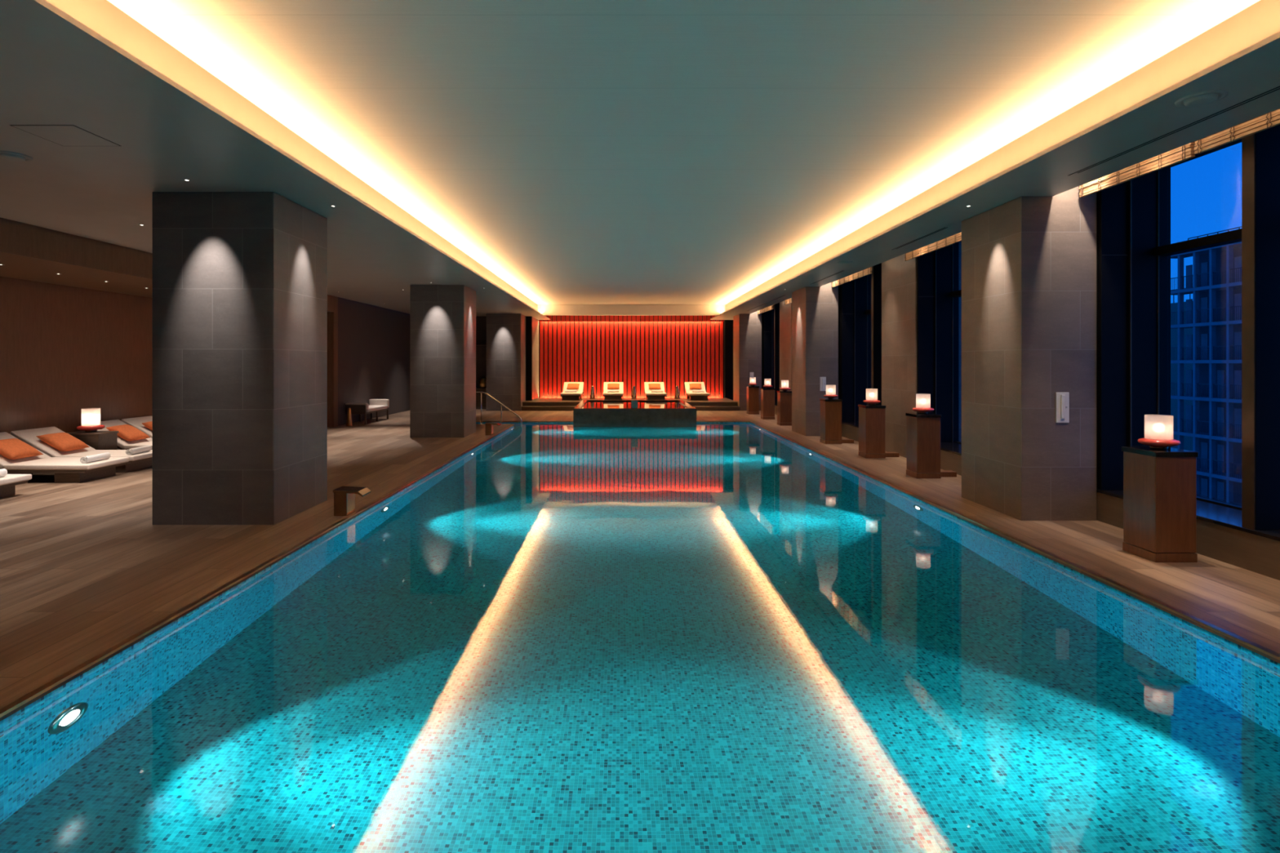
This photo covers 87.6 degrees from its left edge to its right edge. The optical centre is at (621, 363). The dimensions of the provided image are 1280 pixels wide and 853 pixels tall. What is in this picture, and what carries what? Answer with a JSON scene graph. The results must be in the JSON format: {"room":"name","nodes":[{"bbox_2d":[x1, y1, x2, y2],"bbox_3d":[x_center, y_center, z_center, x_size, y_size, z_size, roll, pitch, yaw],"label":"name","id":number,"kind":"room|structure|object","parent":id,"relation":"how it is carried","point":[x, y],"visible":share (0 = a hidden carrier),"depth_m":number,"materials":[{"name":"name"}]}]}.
{"room":"spa","nodes":[
{"label":"spa","id":0,"kind":"room"},
{"bbox_2d":[0,276,152,433],"bbox_3d":[-9.400,0.145,6.325,0.200,2.910,21.050,0,0,0],"label":"wall","id":1,"kind":"structure","parent":0,"point":[65,350],"depth_m":11.22,"materials":[{"name":"brown wood"}]},
{"bbox_2d":[0,217,334,311],"bbox_3d":[-8.375,-1.555,6.325,2.250,0.490,21.050,0,0,0],"label":"ceiling","id":2,"kind":"structure","parent":0,"point":[29,252],"depth_m":9.27,"materials":[{"name":"brown paint"}]},
{"bbox_2d":[0,0,550,319],"bbox_3d":[-5.005,-1.940,11.050,4.490,0.460,30.500,0,0,0],"label":"ceiling","id":3,"kind":"structure","parent":0,"point":[55,69],"depth_m":5.69,"materials":[{"name":"paint"}]},
{"bbox_2d":[0,150,32,160],"bbox_3d":[-5.000,-1.697,5.470,0.260,0.026,0.260,0,0,0],"label":"ceiling speaker","id":4,"kind":"object","parent":3,"relation":"attached to","point":[8,155],"visible":1,"depth_m":5.44,"materials":[{"name":"grey plastic"}]},
{"bbox_2d":[0,152,26,160],"bbox_3d":[-5.000,-1.697,5.470,0.170,0.026,0.170,0,0,0],"label":"grille","id":5,"kind":"object","parent":4,"relation":"attached to","point":[9,156],"depth_m":5.43,"materials":[{"name":"grey plastic"}]},
{"bbox_2d":[9,124,121,146],"bbox_3d":[-4.150,-1.708,5.000,0.460,0.003,0.460,0,0,0],"label":"access hatch","id":6,"kind":"object","parent":3,"relation":"attached to","point":[61,135],"visible":1,"depth_m":4.97,"materials":[{"name":"paint"}]},
{"bbox_2d":[45,0,537,311],"bbox_3d":[-2.929,-1.907,9.575,0.006,0.323,27.550,0,0,0],"label":"trim","id":7,"kind":"structure","parent":3,"relation":"attached to","point":[103,17],"depth_m":4.98,"materials":[{"name":"paint"}]},
{"bbox_2d":[327,296,337,426],"bbox_3d":[-8.385,-0.100,16.975,2.230,3.400,0.250,0,0,0],"label":"wall","id":8,"kind":"structure","parent":0,"point":[332,317],"depth_m":16.85,"materials":[{"name":"paint"}]},
{"bbox_2d":[337,297,409,426],"bbox_3d":[-7.400,-0.100,20.600,0.200,3.400,7.000,0,0,0],"label":"wall","id":9,"kind":"structure","parent":0,"point":[374,341],"depth_m":19.44,"materials":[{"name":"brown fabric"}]},
{"bbox_2d":[475,315,532,400],"bbox_3d":[-5.260,-0.055,24.050,4.080,3.310,0.200,0,0,0],"label":"wall","id":10,"kind":"structure","parent":0,"point":[481,321],"depth_m":23.95,"materials":[{"name":"grey fabric"}]},
{"bbox_2d":[532,316,538,399],"bbox_3d":[-3.290,-0.235,25.100,0.140,3.670,2.000,0,0,0],"label":"wall","id":11,"kind":"structure","parent":0,"point":[535,322],"depth_m":24.89,"materials":[{"name":"paint"}]},
{"bbox_2d":[538,321,724,397],"bbox_3d":[0.500,-0.235,26.160,8.200,3.870,0.180,0,0,0],"label":"wall","id":12,"kind":"structure","parent":0,"point":[539,322],"depth_m":26.07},
{"bbox_2d":[540,321,723,397],"bbox_3d":[0.400,-0.110,26.050,7.148,3.180,0.060,0,0,0],"label":"wall panels","id":13,"kind":"object","parent":12,"relation":"attached to","point":[541,322],"visible":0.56,"depth_m":26.02,"materials":[{"name":"wood"}]},
{"bbox_2d":[537,304,724,315],"bbox_3d":[0.355,-1.890,23.450,6.570,0.360,0.200,0,0,0],"label":"ceiling","id":14,"kind":"structure","parent":0,"point":[545,309],"depth_m":23.35,"materials":[{"name":"paint"}]},
{"bbox_2d":[538,315,733,399],"bbox_3d":[0.600,-0.235,25.925,7.600,3.670,0.150,0,0,0],"label":"wall","id":15,"kind":"structure","parent":0,"point":[568,317],"depth_m":25.85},
{"bbox_2d":[0,408,1279,721],"bbox_3d":[-2.200,1.617,11.100,14.400,0.035,30.200,0,0,0],"label":"floor","id":16,"kind":"structure","parent":0,"point":[86,568],"depth_m":5.69,"materials":[{"name":"brown wood"}]},
{"bbox_2d":[0,474,31,498],"bbox_3d":[-8.133,1.292,7.800,1.826,0.615,0.760,0,0,0],"label":"sun lounger","id":17,"kind":"object","parent":16,"relation":"on","point":[8,482],"visible":1,"depth_m":8.00,"materials":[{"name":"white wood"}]},
{"bbox_2d":[0,474,31,485],"bbox_3d":[-7.790,1.385,7.800,1.140,0.070,0.760,0,0,0],"label":"seat cushion","id":18,"kind":"object","parent":17,"relation":"on","point":[9,479],"depth_m":7.98,"materials":[{"name":"beige fabric"}]},
{"bbox_2d":[0,431,128,483],"bbox_3d":[-8.033,1.292,9.280,1.826,0.615,0.760,0,0,0],"label":"sun lounger","id":19,"kind":"object","parent":16,"relation":"on","point":[66,469],"visible":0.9,"depth_m":9.04,"materials":[{"name":"beige fabric"}]},
{"bbox_2d":[0,438,43,459],"bbox_3d":[-8.433,1.179,9.250,0.401,0.260,0.500,0,0,0],"label":"throw pillow","id":20,"kind":"object","parent":19,"relation":"on","point":[11,448],"visible":1,"depth_m":9.20,"materials":[{"name":"orange fabric"}]},
{"bbox_2d":[0,431,49,469],"bbox_3d":[-8.595,1.198,9.280,0.696,0.426,0.760,0,0,0],"label":"cushion","id":21,"kind":"object","parent":19,"relation":"on","point":[4,461],"depth_m":9.30,"materials":[{"name":"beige fabric"}]},
{"bbox_2d":[3,457,128,470],"bbox_3d":[-7.690,1.385,9.280,1.140,0.070,0.760,0,0,0],"label":"seat cushion","id":22,"kind":"object","parent":19,"relation":"on","point":[35,463],"depth_m":9.06,"materials":[{"name":"beige fabric"}]},
{"bbox_2d":[80,452,110,463],"bbox_3d":[-7.286,1.301,9.240,0.103,0.096,0.440,0,0,-4],"label":"rolled towel","id":23,"kind":"object","parent":19,"relation":"on","point":[101,456],"visible":1,"depth_m":9.17,"materials":[{"name":"fabric"}]},
{"bbox_2d":[9,426,152,472],"bbox_3d":[-8.033,1.292,10.110,1.826,0.615,0.760,0,0,0],"label":"sun lounger","id":24,"kind":"object","parent":16,"relation":"on","point":[142,460],"visible":0.48,"depth_m":9.91,"materials":[{"name":"beige fabric"}]},
{"bbox_2d":[9,426,95,457],"bbox_3d":[-8.595,1.198,10.110,0.696,0.426,0.760,0,0,0],"label":"cushion","id":25,"kind":"object","parent":24,"relation":"on","point":[28,437],"depth_m":9.87,"materials":[{"name":"beige fabric"}]},
{"bbox_2d":[35,432,89,451],"bbox_3d":[-8.433,1.179,10.080,0.401,0.260,0.500,0,0,0],"label":"throw pillow","id":26,"kind":"object","parent":24,"relation":"on","point":[62,442],"visible":1,"depth_m":9.98,"materials":[{"name":"orange fabric"}]},
{"bbox_2d":[56,449,152,461],"bbox_3d":[-7.690,1.385,10.110,1.140,0.070,0.760,0,0,0],"label":"seat cushion","id":27,"kind":"object","parent":24,"relation":"on","point":[147,455],"depth_m":9.98,"materials":[{"name":"beige fabric"}]},
{"bbox_2d":[125,444,151,455],"bbox_3d":[-7.286,1.301,10.070,0.103,0.096,0.440,0,0,-4],"label":"rolled towel","id":28,"kind":"object","parent":24,"relation":"on","point":[145,448],"visible":1,"depth_m":10.00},
{"bbox_2d":[66,431,119,449],"bbox_3d":[-8.590,1.353,10.780,0.620,0.495,0.420,0,0,0],"label":"side table","id":29,"kind":"object","parent":16,"relation":"on","point":[99,440],"visible":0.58,"depth_m":10.65,"materials":[{"name":"brown wood"}]},
{"bbox_2d":[76,408,105,431],"bbox_3d":[-8.600,0.915,10.810,0.369,0.380,0.369,0,0,0],"label":"table lamp","id":30,"kind":"object","parent":29,"relation":"on","point":[91,417],"visible":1,"depth_m":10.72,"materials":[{"name":"red paint"}]},
{"bbox_2d":[97,419,152,449],"bbox_3d":[-8.033,1.292,11.440,1.826,0.615,0.760,0,0,0],"label":"sun lounger","id":31,"kind":"object","parent":16,"relation":"on","point":[122,444],"visible":0.23,"depth_m":11.28,"materials":[{"name":"beige fabric"}]},
{"bbox_2d":[106,424,150,441],"bbox_3d":[-8.433,1.179,11.410,0.401,0.260,0.500,0,0,0],"label":"throw pillow","id":32,"kind":"object","parent":31,"relation":"on","point":[129,433],"visible":0.98,"depth_m":11.31,"materials":[{"name":"orange fabric"}]},
{"bbox_2d":[124,440,152,448],"bbox_3d":[-7.690,1.385,11.440,1.140,0.070,0.760,0,0,0],"label":"seat cushion","id":33,"kind":"object","parent":31,"relation":"on","point":[130,445],"depth_m":11.16,"materials":[{"name":"beige fabric"}]},
{"bbox_2d":[120,415,152,438],"bbox_3d":[-8.033,1.292,12.270,1.826,0.615,0.760,0,0,0],"label":"sun lounger","id":34,"kind":"object","parent":16,"relation":"on","point":[135,422],"visible":0.11,"depth_m":12.02,"materials":[{"name":"beige fabric"}]},
{"bbox_2d":[152,191,327,524],"bbox_3d":[-4.055,-0.055,7.220,1.210,3.310,1.200,0,0,0],"label":"stone pillar","id":35,"kind":"structure","parent":16,"relation":"on","point":[240,278],"depth_m":6.62,"materials":[{"name":"stone"}]},
{"bbox_2d":[346,408,352,426],"bbox_3d":[-7.020,1.370,17.200,0.148,0.460,0.148,0,0,0],"label":"stand","id":36,"kind":"object","parent":16,"relation":"on","point":[348,423],"visible":1,"depth_m":17.16,"materials":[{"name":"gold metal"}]},
{"bbox_2d":[333,486,371,515],"bbox_3d":[-2.868,1.463,7.110,0.314,0.275,0.240,0,0,0],"label":"spout","id":37,"kind":"object","parent":16,"relation":"on","point":[344,496],"visible":1,"depth_m":7.00,"materials":[{"name":"wood"}]},
{"bbox_2d":[345,399,389,424],"bbox_3d":[-6.995,1.310,18.470,0.569,0.580,1.780,0,0,0],"label":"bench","id":38,"kind":"object","parent":16,"relation":"on","point":[375,405],"visible":0.95,"depth_m":18.11,"materials":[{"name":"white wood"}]},
{"bbox_2d":[365,404,386,412],"bbox_3d":[-7.000,1.240,18.470,0.520,0.100,1.500,0,0,0],"label":"seat cushion","id":39,"kind":"object","parent":38,"relation":"on","point":[371,408],"depth_m":18.49,"materials":[{"name":"beige fabric"}]},
{"bbox_2d":[368,399,389,408],"bbox_3d":[-7.005,1.145,19.290,0.550,0.250,0.140,0,0,0],"label":"cushion","id":40,"kind":"object","parent":38,"relation":"on","point":[371,402],"depth_m":19.22,"materials":[{"name":"beige fabric"}]},
{"bbox_2d":[409,284,475,437],"bbox_3d":[-3.995,-0.055,15.050,1.170,3.310,1.200,0,0,0],"label":"stone pillar","id":41,"kind":"structure","parent":16,"relation":"on","point":[442,317],"depth_m":14.45,"materials":[{"name":"stone"}]},
{"bbox_2d":[475,344,486,408],"bbox_3d":[-5.000,0.455,23.770,0.900,2.290,0.340,0,0,0],"label":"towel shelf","id":42,"kind":"object","parent":16,"relation":"on","point":[482,389],"visible":0.19,"depth_m":23.60,"materials":[{"name":"brown wood"}]},
{"bbox_2d":[478,377,486,387],"bbox_3d":[-4.900,0.680,23.770,0.380,0.360,0.380,0,0,0],"label":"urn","id":43,"kind":"object","parent":42,"relation":"on","point":[482,381],"visible":0.68,"depth_m":23.62,"materials":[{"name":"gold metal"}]},
{"bbox_2d":[484,422,501,435],"bbox_3d":[-2.888,1.463,15.010,0.314,0.275,0.240,0,0,0],"label":"spout","id":44,"kind":"object","parent":16,"relation":"on","point":[489,426],"visible":1,"depth_m":14.90,"materials":[{"name":"brown metal"}]},
{"bbox_2d":[475,391,522,426],"bbox_3d":[-3.363,1.256,17.552,1.504,1.066,0.074,0,0,0],"label":"pool handrail","id":45,"kind":"object","parent":16,"relation":"on","point":[481,392],"visible":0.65,"depth_m":17.54,"materials":[{"name":"metal"}]},
{"bbox_2d":[486,313,525,410],"bbox_3d":[-4.010,-0.055,23.275,1.180,3.310,1.150,0,0,0],"label":"stone pillar","id":46,"kind":"structure","parent":16,"relation":"on","point":[505,332],"depth_m":22.70,"materials":[{"name":"stone"}]},
{"bbox_2d":[521,397,740,410],"bbox_3d":[0.320,1.460,24.320,7.480,0.280,3.080,0,0,0],"label":"steps","id":47,"kind":"structure","parent":16,"relation":"on","point":[539,399],"depth_m":23.10,"materials":[{"name":"brown wood"}]},
{"bbox_2d":[560,382,583,399],"bbox_3d":[-1.840,1.012,24.963,0.760,0.615,1.826,0,0,0],"label":"sun lounger","id":48,"kind":"object","parent":47,"relation":"on","point":[565,396],"visible":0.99,"depth_m":24.43,"materials":[{"name":"beige fabric"}]},
{"bbox_2d":[560,391,582,395],"bbox_3d":[-1.840,1.105,24.620,0.760,0.070,1.140,0,0,0],"label":"seat cushion","id":49,"kind":"object","parent":48,"relation":"on","point":[563,393],"depth_m":24.05,"materials":[{"name":"beige fabric"}]},
{"bbox_2d":[562,382,583,392],"bbox_3d":[-1.840,0.917,25.525,0.760,0.426,0.696,0,0,0],"label":"cushion","id":50,"kind":"object","parent":48,"relation":"on","point":[581,384],"depth_m":25.57,"materials":[{"name":"beige fabric"}]},
{"bbox_2d":[602,382,623,399],"bbox_3d":[-0.300,1.012,24.963,0.760,0.615,1.826,0,0,0],"label":"sun lounger","id":51,"kind":"object","parent":47,"relation":"on","point":[607,396],"visible":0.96,"depth_m":24.21,"materials":[{"name":"beige fabric"}]},
{"bbox_2d":[602,391,623,395],"bbox_3d":[-0.300,1.105,24.620,0.760,0.070,1.140,0,0,0],"label":"seat cushion","id":52,"kind":"object","parent":51,"relation":"on","point":[604,393],"depth_m":24.05,"materials":[{"name":"beige fabric"}]},
{"bbox_2d":[603,382,623,392],"bbox_3d":[-0.300,0.917,25.525,0.760,0.426,0.696,0,0,0],"label":"cushion","id":53,"kind":"object","parent":51,"relation":"on","point":[621,384],"depth_m":25.54,"materials":[{"name":"beige fabric"}]},
{"bbox_2d":[520,401,740,407],"bbox_3d":[0.320,1.399,22.962,7.480,0.165,0.395,0,0,0],"label":"trim","id":54,"kind":"structure","parent":47,"relation":"attached to","point":[522,402],"depth_m":23.08,"materials":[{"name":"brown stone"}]},
{"bbox_2d":[644,382,666,399],"bbox_3d":[1.270,1.012,24.963,0.760,0.615,1.826,0,0,0],"label":"sun lounger","id":55,"kind":"object","parent":47,"relation":"on","point":[649,395],"visible":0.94,"depth_m":24.43,"materials":[{"name":"beige fabric"}]},
{"bbox_2d":[644,382,665,392],"bbox_3d":[1.270,0.917,25.525,0.760,0.426,0.696,0,0,0],"label":"cushion","id":56,"kind":"object","parent":55,"relation":"on","point":[646,384],"depth_m":25.54,"materials":[{"name":"beige fabric"}]},
{"bbox_2d":[644,391,666,395],"bbox_3d":[1.270,1.105,24.620,0.760,0.070,1.140,0,0,0],"label":"seat cushion","id":57,"kind":"object","parent":55,"relation":"on","point":[646,393],"depth_m":24.05,"materials":[{"name":"beige fabric"}]},
{"bbox_2d":[684,382,710,399],"bbox_3d":[2.830,1.012,24.963,0.760,0.615,1.826,0,0,0],"label":"sun lounger","id":58,"kind":"object","parent":47,"relation":"on","point":[692,396],"visible":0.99,"depth_m":24.43,"materials":[{"name":"beige fabric"}]},
{"bbox_2d":[684,382,706,393],"bbox_3d":[2.830,0.917,25.525,0.760,0.426,0.696,0,0,0],"label":"cushion","id":59,"kind":"object","parent":58,"relation":"on","point":[686,384],"depth_m":25.54,"materials":[{"name":"beige fabric"}]},
{"bbox_2d":[686,391,710,395],"bbox_3d":[2.830,1.105,24.620,0.760,0.070,1.140,0,0,0],"label":"seat cushion","id":60,"kind":"object","parent":58,"relation":"on","point":[687,393],"depth_m":24.05,"materials":[{"name":"beige fabric"}]},
{"bbox_2d":[573,400,696,423],"bbox_3d":[0.375,1.865,20.525,3.390,1.270,4.350,0,0,0],"label":"tub","id":61,"kind":"object","parent":16,"relation":"on","point":[587,411],"visible":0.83,"depth_m":18.35,"materials":[{"name":"stone"}]},
{"bbox_2d":[733,311,761,410],"bbox_3d":[4.415,-0.290,23.400,0.770,3.780,1.200,0,0,0],"label":"stone pillar","id":62,"kind":"structure","parent":16,"relation":"on","point":[747,327],"depth_m":22.80,"materials":[{"name":"grey stone"}]},
{"bbox_2d":[746,386,759,414],"bbox_3d":[4.195,1.154,21.275,0.346,0.892,0.366,0,0,0],"label":"pedestal","id":63,"kind":"object","parent":16,"relation":"on","point":[753,392],"visible":0.99,"depth_m":21.10,"materials":[{"name":"brown wood"}]},
{"bbox_2d":[760,387,774,419],"bbox_3d":[4.245,1.154,19.335,0.346,0.892,0.366,0,0,0],"label":"pedestal","id":64,"kind":"object","parent":16,"relation":"on","point":[767,395],"visible":0.99,"depth_m":19.16,"materials":[{"name":"brown wood"}]},
{"bbox_2d":[777,391,791,425],"bbox_3d":[4.280,1.154,17.435,0.346,0.892,0.366,0,0,0],"label":"pedestal","id":65,"kind":"object","parent":16,"relation":"on","point":[784,397],"visible":0.77,"depth_m":17.26,"materials":[{"name":"brown wood"}]},
{"bbox_2d":[779,380,790,391],"bbox_3d":[4.280,0.568,17.435,0.284,0.280,0.284,0,0,0],"label":"table lamp","id":66,"kind":"object","parent":65,"relation":"on","point":[784,384],"visible":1,"depth_m":17.35,"materials":[{"name":"red paint"}]},
{"bbox_2d":[779,300,791,391],"bbox_3d":[5.240,-0.290,19.700,0.800,3.780,1.400,0,0,0],"label":"stone pier","id":67,"kind":"object","parent":16,"relation":"on","point":[785,310],"visible":0.07,"depth_m":19.63,"materials":[{"name":"grey stone"}]},
{"bbox_2d":[791,282,838,435],"bbox_3d":[4.440,-0.290,15.350,0.720,3.780,1.200,0,0,0],"label":"stone pillar","id":68,"kind":"structure","parent":16,"relation":"on","point":[815,309],"depth_m":14.75,"materials":[{"name":"grey stone"}]},
{"bbox_2d":[819,377,826,391],"bbox_3d":[4.460,0.445,14.737,0.132,0.310,0.026,0,0,0],"label":"wall phone","id":69,"kind":"object","parent":68,"relation":"attached to","point":[822,380],"visible":1,"depth_m":14.74,"materials":[{"name":"grey plastic"}]},
{"bbox_2d":[819,398,842,444],"bbox_3d":[4.235,1.154,13.475,0.346,0.892,0.366,0,0,0],"label":"pedestal","id":70,"kind":"object","parent":16,"relation":"on","point":[830,409],"visible":1,"depth_m":13.30,"materials":[{"name":"brown wood"}]},
{"bbox_2d":[823,385,838,399],"bbox_3d":[4.235,0.568,13.475,0.284,0.280,0.284,0,0,0],"label":"table lamp","id":71,"kind":"object","parent":70,"relation":"on","point":[830,389],"visible":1,"depth_m":13.39,"materials":[{"name":"red paint"}]},
{"bbox_2d":[857,404,885,457],"bbox_3d":[4.310,1.154,11.475,0.346,0.892,0.366,0,0,0],"label":"pedestal","id":72,"kind":"object","parent":16,"relation":"on","point":[871,417],"visible":0.99,"depth_m":11.30,"materials":[{"name":"brown wood"}]},
{"bbox_2d":[862,388,880,404],"bbox_3d":[4.310,0.568,11.475,0.284,0.280,0.284,0,0,0],"label":"table lamp","id":73,"kind":"object","parent":72,"relation":"on","point":[871,393],"visible":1,"depth_m":11.39,"materials":[{"name":"red paint"}]},
{"bbox_2d":[881,240,961,457],"bbox_3d":[5.240,-0.290,11.685,0.800,3.780,1.430,0,0,0],"label":"stone pier","id":74,"kind":"object","parent":16,"relation":"on","point":[899,276],"visible":0.21,"depth_m":11.58,"materials":[{"name":"grey stone"}]},
{"bbox_2d":[905,413,941,478],"bbox_3d":[4.290,1.154,9.475,0.346,0.892,0.366,0,0,0],"label":"pedestal","id":75,"kind":"object","parent":16,"relation":"on","point":[922,430],"visible":1,"depth_m":9.30,"materials":[{"name":"brown wood"}]},
{"bbox_2d":[912,393,933,413],"bbox_3d":[4.290,0.568,9.475,0.284,0.280,0.284,0,0,0],"label":"table lamp","id":76,"kind":"object","parent":75,"relation":"on","point":[922,401],"visible":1,"depth_m":9.40,"materials":[{"name":"red paint"}]},
{"bbox_2d":[940,470,956,476],"bbox_3d":[4.605,1.565,9.500,0.270,0.070,0.160,0,0,0],"label":"cable box","id":77,"kind":"object","parent":16,"relation":"on","point":[944,473],"visible":0.56,"depth_m":9.42,"materials":[{"name":"brown wood"}]},
{"bbox_2d":[961,186,1096,520],"bbox_3d":[4.465,-0.290,7.400,0.770,3.780,1.200,0,0,0],"label":"stone pillar","id":78,"kind":"structure","parent":16,"relation":"on","point":[1028,263],"depth_m":6.80,"materials":[{"name":"grey stone"}]},
{"bbox_2d":[1055,392,1069,422],"bbox_3d":[4.495,0.445,6.787,0.132,0.310,0.026,0,0,0],"label":"wall phone","id":79,"kind":"object","parent":78,"relation":"attached to","point":[1062,399],"visible":1,"depth_m":6.79,"materials":[{"name":"white plastic"}]},
{"bbox_2d":[1121,446,1198,562],"bbox_3d":[4.470,1.154,5.545,0.346,0.892,0.366,0,0,0],"label":"pedestal","id":80,"kind":"object","parent":16,"relation":"on","point":[1160,485],"visible":0.98,"depth_m":5.37,"materials":[{"name":"brown wood"}]},
{"bbox_2d":[1137,414,1181,449],"bbox_3d":[4.470,0.568,5.545,0.284,0.280,0.284,0,0,0],"label":"table lamp","id":81,"kind":"object","parent":80,"relation":"on","point":[1158,428],"visible":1,"depth_m":5.47,"materials":[{"name":"white glass"}]},
{"bbox_2d":[0,422,1279,724],"bbox_3d":[0.375,2.143,7.800,6.830,1.014,21.600,0,0,0],"label":"wall","id":82,"kind":"structure","parent":0,"point":[304,547],"depth_m":4.64,"materials":[{"name":"teal tile"}]},
{"bbox_2d":[0,421,1279,717],"bbox_3d":[-0.340,1.604,7.815,7.920,0.016,21.630,0,0,0],"label":"trim","id":83,"kind":"structure","parent":82,"relation":"attached to","point":[12,706],"depth_m":4.71,"materials":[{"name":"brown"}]},
{"bbox_2d":[106,0,1260,304],"bbox_3d":[0.355,-2.120,11.050,6.610,0.100,30.500,0,0,0],"label":"ceiling","id":84,"kind":"structure","parent":0,"point":[579,152],"depth_m":5.30,"materials":[{"name":"paint"}]},
{"bbox_2d":[761,166,1170,488],"bbox_3d":[5.240,-0.450,11.400,0.760,3.460,25.200,0,0,0],"label":"wall","id":85,"kind":"structure","parent":0,"point":[1169,167],"depth_m":6.82,"materials":[{"name":"wood"}]},
{"bbox_2d":[763,302,779,404],"bbox_3d":[5.196,-0.430,21.600,0.668,3.420,2.400,0,0,0],"label":"window","id":86,"kind":"structure","parent":85,"relation":"in","point":[771,317],"depth_m":22.73,"materials":[{"name":"black glass"}]},
{"bbox_2d":[840,262,881,422],"bbox_3d":[5.196,-0.430,13.575,0.668,3.420,2.350,0,0,0],"label":"window","id":87,"kind":"structure","parent":85,"relation":"in","point":[861,297],"depth_m":14.68,"materials":[{"name":"black glass"}]},
{"bbox_2d":[916,241,961,443],"bbox_3d":[5.196,-0.430,9.485,0.668,3.420,2.970,0,0,0],"label":"window","id":88,"kind":"structure","parent":85,"relation":"in","point":[939,293],"depth_m":10.90,"materials":[{"name":"black glass"}]},
{"bbox_2d":[1097,124,1279,529],"bbox_3d":[5.196,-0.430,5.590,0.668,3.420,2.420,0,0,0],"label":"window","id":89,"kind":"structure","parent":85,"relation":"in","point":[1134,249],"depth_m":6.73,"materials":[{"name":"glass"}]},
{"bbox_2d":[710,31,1279,319],"bbox_3d":[3.924,-1.940,11.050,0.952,0.460,30.500,0,0,0],"label":"ceiling","id":90,"kind":"structure","parent":0,"point":[1254,70],"depth_m":5.43,"materials":[{"name":"paint"}]},
{"bbox_2d":[724,0,1279,311],"bbox_3d":[3.639,-1.907,9.575,0.006,0.323,27.550,0,0,0],"label":"trim","id":91,"kind":"structure","parent":90,"relation":"attached to","point":[1260,20],"depth_m":5.14,"materials":[{"name":"paint"}]},
{"bbox_2d":[1068,85,1279,175],"bbox_3d":[4.072,-1.709,4.025,0.043,0.002,4.050,0,0,0],"label":"ceiling vent","id":92,"kind":"object","parent":90,"relation":"in","point":[1279,86],"visible":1,"depth_m":4.81,"materials":[{"name":"black metal"}]},
{"bbox_2d":[1174,89,1228,106],"bbox_3d":[3.730,-1.697,4.290,0.260,0.026,0.260,0,0,0],"label":"ceiling speaker","id":93,"kind":"object","parent":90,"relation":"attached to","point":[1206,97],"visible":1,"depth_m":4.25,"materials":[{"name":"grey plastic"}]},
{"bbox_2d":[1183,93,1218,106],"bbox_3d":[3.730,-1.697,4.290,0.170,0.026,0.170,0,0,0],"label":"grille","id":94,"kind":"object","parent":93,"relation":"attached to","point":[1197,99],"depth_m":4.25,"materials":[{"name":"plastic"}]},
{"bbox_2d":[774,405,1279,580],"bbox_3d":[5.255,1.605,9.900,0.790,0.590,28.200,0,0,0],"label":"wall","id":95,"kind":"structure","parent":0,"point":[1255,553],"depth_m":5.42,"materials":[{"name":"wood"}]},
{"bbox_2d":[774,404,1279,541],"bbox_3d":[5.228,1.295,9.900,0.745,0.030,28.200,0,0,0],"label":"trim","id":96,"kind":"structure","parent":95,"relation":"on","point":[1213,513],"depth_m":5.75,"materials":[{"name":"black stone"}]},
{"bbox_2d":[1168,138,1241,167],"bbox_3d":[5.475,-2.160,9.900,0.350,0.280,28.200,0,0,0],"label":"wall","id":97,"kind":"structure","parent":0,"point":[1239,140],"depth_m":6.34,"materials":[{"name":"black metal"}]},
{"bbox_3d":[5.200,-2.230,11.050,1.600,0.100,30.500,0,0,0],"label":"ceiling","id":98,"kind":"structure","parent":0,"visible":0},
{"bbox_2d":[831,266,871,287],"bbox_3d":[4.653,-1.926,13.585,0.057,0.498,2.290,0,0,0],"label":"bamboo blind","id":99,"kind":"object","parent":98,"relation":"hanging from","point":[868,271],"visible":0.27,"depth_m":13.39,"materials":[{"name":"wood"}]},
{"bbox_2d":[904,231,961,261],"bbox_3d":[4.653,-1.917,9.515,0.056,0.479,2.829,0,0,0],"label":"bamboo blind","id":100,"kind":"object","parent":98,"relation":"hanging from","point":[957,237],"visible":0.2,"depth_m":9.90,"materials":[{"name":"wood"}]},
{"bbox_2d":[1079,141,1195,197],"bbox_3d":[4.653,-1.922,6.095,0.057,0.489,1.330,0,0,0],"label":"bamboo blind","id":101,"kind":"object","parent":98,"relation":"hanging from","point":[1185,152],"visible":0.23,"depth_m":5.96,"materials":[{"name":"wood"}]},
{"bbox_2d":[1194,107,1279,154],"bbox_3d":[4.653,-1.923,4.910,0.058,0.469,0.980,0,0,0],"label":"bamboo blind","id":102,"kind":"object","parent":98,"relation":"hanging from","point":[1270,119],"visible":0.27,"depth_m":5.01,"materials":[{"name":"wood"}]},
{"bbox_3d":[-2.200,1.868,11.100,14.400,0.464,30.200,0,0,0],"label":"floor","id":103,"kind":"structure","parent":0,"visible":0},
{"bbox_2d":[0,422,1279,852],"bbox_3d":[-0.355,1.650,7.800,7.890,0.001,21.600,0,0,0],"label":"pool water","id":104,"kind":"object","parent":103,"relation":"in","point":[558,637],"visible":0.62,"depth_m":3.39,"materials":[{"name":"liquid"}]},
{"label":"outside","id":105,"kind":"structure","parent":0,"visible":0},
{"bbox_3d":[134.000,32.100,135.000,252.000,1.000,390.000,0,0,0],"label":"ground","id":106,"kind":"structure","parent":105,"visible":0},
{"bbox_2d":[1170,288,1192,450],"bbox_3d":[65.000,11.900,75.030,14.000,39.400,18.060,0,0,0],"label":"building","id":107,"kind":"structure","parent":106,"relation":"on","point":[1188,441],"depth_m":69.62,"materials":[{"name":"glass"}]},
{"bbox_2d":[1170,226,1241,505],"bbox_3d":[52.940,10.665,49.815,14.120,41.870,13.570,0,0,0],"label":"building","id":108,"kind":"structure","parent":106,"relation":"on","point":[1213,421],"depth_m":52.68,"materials":[{"name":"glass"}]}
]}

